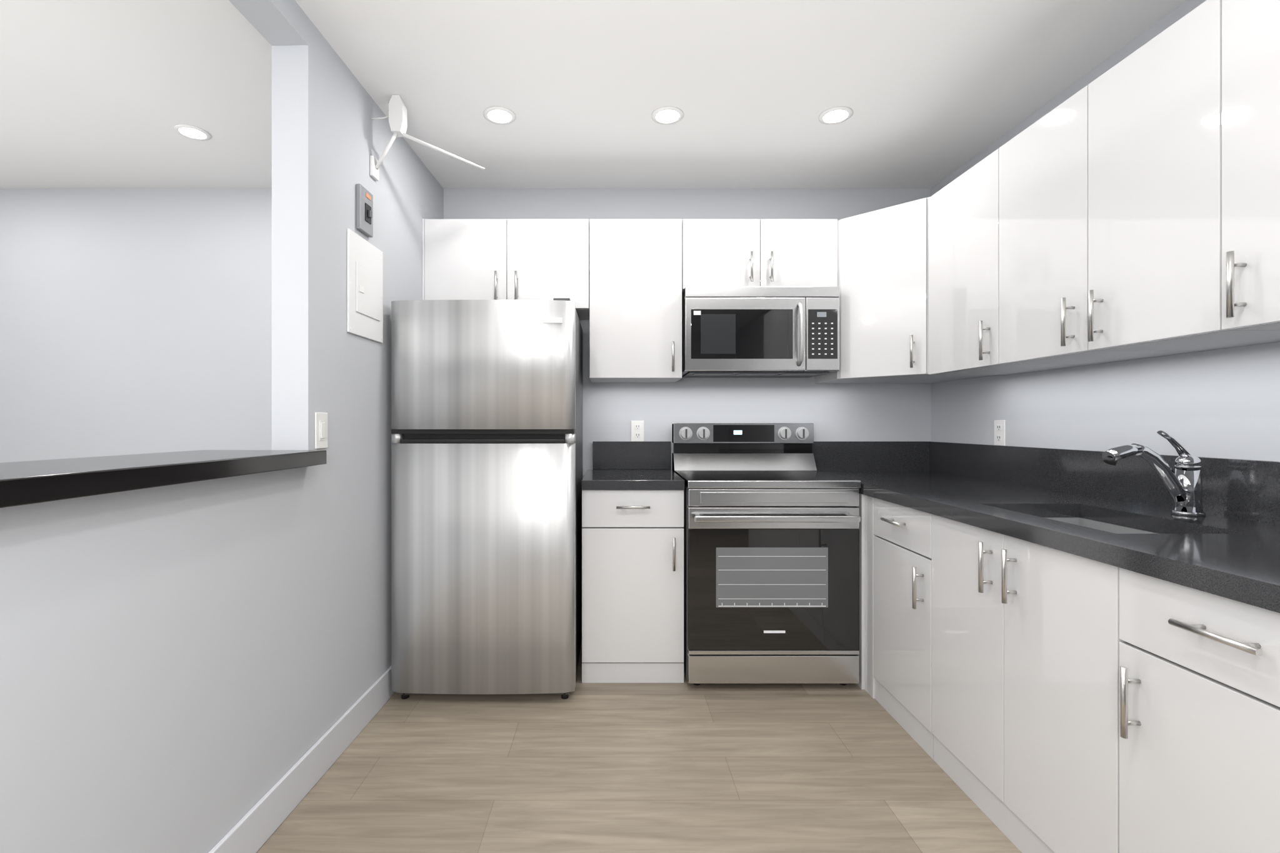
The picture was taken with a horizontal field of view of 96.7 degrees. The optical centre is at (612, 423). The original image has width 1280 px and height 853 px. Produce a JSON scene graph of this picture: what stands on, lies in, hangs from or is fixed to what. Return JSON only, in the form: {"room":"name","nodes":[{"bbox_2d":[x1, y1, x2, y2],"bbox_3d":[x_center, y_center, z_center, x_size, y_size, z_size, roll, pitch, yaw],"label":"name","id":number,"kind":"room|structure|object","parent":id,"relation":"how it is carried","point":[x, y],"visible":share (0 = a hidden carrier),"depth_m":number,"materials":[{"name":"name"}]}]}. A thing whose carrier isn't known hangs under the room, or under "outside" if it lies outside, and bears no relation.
{"room":"kitchen","nodes":[
{"label":"kitchen","id":0,"kind":"room"},
{"bbox_2d":[0,0,443,852],"bbox_3d":[-1.084,-0.065,0.293,0.279,2.490,5.781,0,0,0],"label":"wall","id":1,"kind":"structure","parent":0,"point":[197,667],"depth_m":1.55,"materials":[{"name":"paint"}]},
{"bbox_2d":[0,450,326,508],"bbox_3d":[-1.171,0.110,0.122,0.501,0.045,3.444,0,0,0],"label":"countertop","id":2,"kind":"structure","parent":1,"relation":"on","point":[27,482],"depth_m":1.19,"materials":[{"name":"black stone"}]},
{"bbox_2d":[208,665,395,852],"bbox_3d":[-1.018,1.117,0.281,0.171,0.125,5.758,0,0,0],"label":"baseboard","id":3,"kind":"structure","parent":1,"relation":"attached to","point":[255,827],"depth_m":1.78,"materials":[{"name":"white"}]},
{"bbox_2d":[315,412,327,448],"bbox_3d":[-0.975,0.025,1.908,0.011,0.120,0.074,0,0,0],"label":"light switch","id":4,"kind":"object","parent":1,"relation":"attached to","point":[320,430],"visible":1,"depth_m":1.90,"materials":[{"name":"white plastic"}]},
{"bbox_2d":[356,183,373,237],"bbox_3d":[-0.956,-0.823,2.210,0.033,0.170,0.109,0,0,0],"label":"box","id":5,"kind":"object","parent":1,"relation":"attached to","point":[364,210],"visible":0.98,"depth_m":2.19,"materials":[{"name":"grey plastic"}]},
{"bbox_2d":[346,228,383,343],"bbox_3d":[-0.965,-0.524,2.232,0.018,0.381,0.291,0,0,0],"label":"electrical panel","id":6,"kind":"object","parent":1,"relation":"attached to","point":[364,288],"visible":1,"depth_m":2.21,"materials":[{"name":"white metal"}]},
{"bbox_2d":[370,95,484,181],"bbox_3d":[-0.775,-1.149,2.441,0.388,0.319,0.347,0,0,0],"label":"fan","id":7,"kind":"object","parent":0,"point":[397,115],"depth_m":2.29,"materials":[{"name":"white plastic"}]},
{"bbox_2d":[0,188,930,478],"bbox_3d":[-1.410,-0.065,3.230,6.580,2.490,0.100,0,0,0],"label":"wall","id":8,"kind":"structure","parent":0,"point":[135,321],"depth_m":3.18,"materials":[{"name":"paint"}]},
{"bbox_2d":[422,218,589,319],"bbox_3d":[-0.535,-0.799,2.995,0.835,0.449,0.368,0,0,0],"label":"upper cabinet","id":9,"kind":"object","parent":8,"relation":"attached to","point":[505,259],"visible":0.67,"depth_m":2.85,"materials":[{"name":"white laminate"}]},
{"bbox_2d":[589,219,681,382],"bbox_3d":[0.117,-0.625,2.995,0.464,0.798,0.368,0,0,0],"label":"upper cabinet","id":10,"kind":"object","parent":8,"relation":"attached to","point":[635,300],"visible":1,"depth_m":2.85,"materials":[{"name":"white"}]},
{"bbox_2d":[631,420,643,441],"bbox_3d":[0.140,0.045,3.176,0.072,0.116,0.008,0,0,0],"label":"electrical outlet","id":11,"kind":"object","parent":8,"relation":"attached to","point":[637,430],"visible":1,"depth_m":3.17,"materials":[{"name":"white plastic"}]},
{"bbox_2d":[681,219,837,293],"bbox_3d":[0.740,-0.848,2.995,0.776,0.352,0.368,0,0,0],"label":"upper cabinet","id":12,"kind":"object","parent":8,"relation":"attached to","point":[759,252],"visible":0.79,"depth_m":2.85,"materials":[{"name":"white"}]},
{"bbox_2d":[681,286,839,377],"bbox_3d":[0.734,-0.459,2.951,0.755,0.419,0.457,0,0,0],"label":"microwave","id":13,"kind":"object","parent":12,"relation":"attached to","point":[760,331],"visible":1,"depth_m":2.78,"materials":[{"name":"grey metal"}]},
{"bbox_2d":[815,196,995,383],"bbox_3d":[1.455,-0.621,2.869,0.648,0.797,0.621,0,0,0],"label":"upper cabinet","id":14,"kind":"object","parent":8,"relation":"attached to","point":[883,269],"visible":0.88,"depth_m":2.70,"materials":[{"name":"white laminate"}]},
{"bbox_2d":[0,0,1186,188],"bbox_3d":[-1.410,-1.360,0.290,6.580,0.100,5.980,0,0,0],"label":"ceiling","id":15,"kind":"structure","parent":0,"point":[111,94],"depth_m":2.19,"materials":[{"name":"paint"}]},
{"bbox_2d":[173,124,211,140],"bbox_3d":[-1.890,-1.306,2.560,0.136,0.006,0.136,0,0,0],"label":"recessed light","id":16,"kind":"object","parent":15,"relation":"in","point":[192,132],"visible":1,"depth_m":2.55,"materials":[{"name":"white"}]},
{"bbox_2d":[483,106,515,124],"bbox_3d":[-0.480,-1.306,2.420,0.136,0.006,0.136,0,0,0],"label":"recessed light","id":17,"kind":"object","parent":15,"relation":"in","point":[497,115],"visible":1,"depth_m":2.41,"materials":[{"name":"white plastic"}]},
{"bbox_2d":[651,106,683,124],"bbox_3d":[0.234,-1.306,2.420,0.136,0.006,0.136,0,0,0],"label":"recessed light","id":18,"kind":"object","parent":15,"relation":"in","point":[669,115],"visible":1,"depth_m":2.41,"materials":[{"name":"white"}]},
{"bbox_2d":[818,106,853,124],"bbox_3d":[0.949,-1.306,2.420,0.136,0.006,0.136,0,0,0],"label":"recessed light","id":19,"kind":"object","parent":15,"relation":"in","point":[835,115],"visible":1,"depth_m":2.41,"materials":[{"name":"white plastic"}]},
{"bbox_2d":[256,638,1021,852],"bbox_3d":[-1.410,1.230,0.290,6.580,0.100,5.980,0,0,0],"label":"floor","id":20,"kind":"structure","parent":0,"point":[685,767],"depth_m":1.88,"materials":[{"name":"brown wood"}]},
{"bbox_2d":[391,298,582,699],"bbox_3d":[-0.548,0.326,2.757,0.776,1.708,0.756,0,0,0],"label":"refrigerator","id":21,"kind":"object","parent":20,"relation":"on","point":[486,479],"visible":0.94,"depth_m":2.38,"materials":[{"name":"grey metal"}]},
{"bbox_2d":[581,490,683,683],"bbox_3d":[0.092,0.741,2.855,0.463,0.877,0.638,0,0,0],"label":"base cabinet","id":22,"kind":"object","parent":20,"relation":"on","point":[632,586],"visible":0.92,"depth_m":2.57,"materials":[{"name":"white"}]},
{"bbox_2d":[581,441,684,489],"bbox_3d":[0.092,0.202,2.869,0.465,0.200,0.620,0,0,0],"label":"countertop","id":23,"kind":"structure","parent":22,"relation":"on","point":[631,465],"depth_m":3.16,"materials":[{"name":"black stone"}]},
{"bbox_2d":[671,423,860,685],"bbox_3d":[0.711,0.590,2.800,0.760,1.180,0.719,0,0,0],"label":"stove","id":24,"kind":"object","parent":20,"relation":"on","point":[772,519],"visible":0.98,"depth_m":2.50,"materials":[{"name":"grey metal"}]},
{"bbox_2d":[856,493,875,698],"bbox_3d":[1.441,0.746,2.807,0.676,0.867,0.745,0,0,0],"label":"base cabinet","id":25,"kind":"object","parent":20,"relation":"on","point":[867,682],"visible":0.19,"depth_m":2.50,"materials":[{"name":"white wood"}]},
{"bbox_2d":[811,441,1279,613],"bbox_3d":[1.437,0.207,1.763,0.684,0.210,2.832,0,0,0],"label":"countertop","id":26,"kind":"structure","parent":25,"relation":"on","point":[1227,545],"depth_m":1.77,"materials":[{"name":"black stone"}]},
{"bbox_2d":[1044,517,1158,533],"bbox_3d":[1.381,0.411,1.628,0.362,0.196,0.544,0,0,0],"label":"sink","id":27,"kind":"object","parent":26,"relation":"in","point":[1115,529],"visible":0.02,"depth_m":1.80,"materials":[{"name":"metal"}]},
{"bbox_2d":[1101,430,1205,516],"bbox_3d":[1.577,0.144,1.660,0.279,0.245,0.072,0,0,0],"label":"faucet","id":28,"kind":"object","parent":26,"relation":"on","point":[1183,484],"visible":1,"depth_m":1.65,"materials":[{"name":"silver metal"}]},
{"bbox_2d":[873,497,933,759],"bbox_3d":[1.428,0.746,2.212,0.702,0.867,0.440,0,0,0],"label":"base cabinet","id":29,"kind":"object","parent":20,"relation":"on","point":[902,607],"visible":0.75,"depth_m":2.17,"materials":[{"name":"white wood"}]},
{"bbox_2d":[931,514,1124,852],"bbox_3d":[1.428,0.747,1.623,0.702,0.866,0.733,0,0,0],"label":"base cabinet","id":30,"kind":"object","parent":20,"relation":"on","point":[1025,640],"visible":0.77,"depth_m":1.52,"materials":[{"name":"white wood"}]},
{"bbox_2d":[1119,567,1279,852],"bbox_3d":[1.428,0.746,1.028,0.702,0.867,0.451,0,0,0],"label":"base cabinet","id":31,"kind":"object","parent":20,"relation":"on","point":[1199,721],"visible":0.92,"depth_m":1.09,"materials":[{"name":"white"}]},
{"bbox_2d":[930,0,1279,461],"bbox_3d":[1.830,-0.065,0.290,0.100,2.490,5.780,0,0,0],"label":"wall","id":32,"kind":"structure","parent":0,"point":[1222,404],"depth_m":1.96,"materials":[{"name":"paint"}]},
{"bbox_2d":[993,420,1005,445],"bbox_3d":[1.776,0.045,2.610,0.008,0.116,0.072,0,0,0],"label":"electrical outlet","id":33,"kind":"object","parent":32,"relation":"attached to","point":[999,432],"visible":1,"depth_m":2.60,"materials":[{"name":"white plastic"}]},
{"bbox_2d":[928,148,1091,374],"bbox_3d":[1.580,-0.615,2.325,0.397,0.796,0.462,0,0,0],"label":"upper cabinet","id":34,"kind":"object","parent":32,"relation":"attached to","point":[963,274],"visible":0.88,"depth_m":2.29,"materials":[{"name":"white"}]},
{"bbox_2d":[998,85,1204,364],"bbox_3d":[1.580,-0.615,1.897,0.397,0.796,0.389,0,0,0],"label":"upper cabinet","id":35,"kind":"object","parent":32,"relation":"attached to","point":[1043,240],"visible":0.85,"depth_m":1.86,"materials":[{"name":"white"}]},
{"bbox_2d":[1088,0,1279,350],"bbox_3d":[1.580,-0.615,1.514,0.397,0.796,0.369,0,0,0],"label":"upper cabinet","id":36,"kind":"object","parent":32,"relation":"attached to","point":[1154,193],"visible":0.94,"depth_m":1.48,"materials":[{"name":"white laminate"}]},
{"bbox_2d":[1221,0,1279,329],"bbox_3d":[1.580,-0.615,1.143,0.397,0.796,0.369,0,0,0],"label":"upper cabinet","id":37,"kind":"object","parent":32,"relation":"attached to","point":[1250,164],"visible":1,"depth_m":1.27,"materials":[{"name":"white"}]}
]}

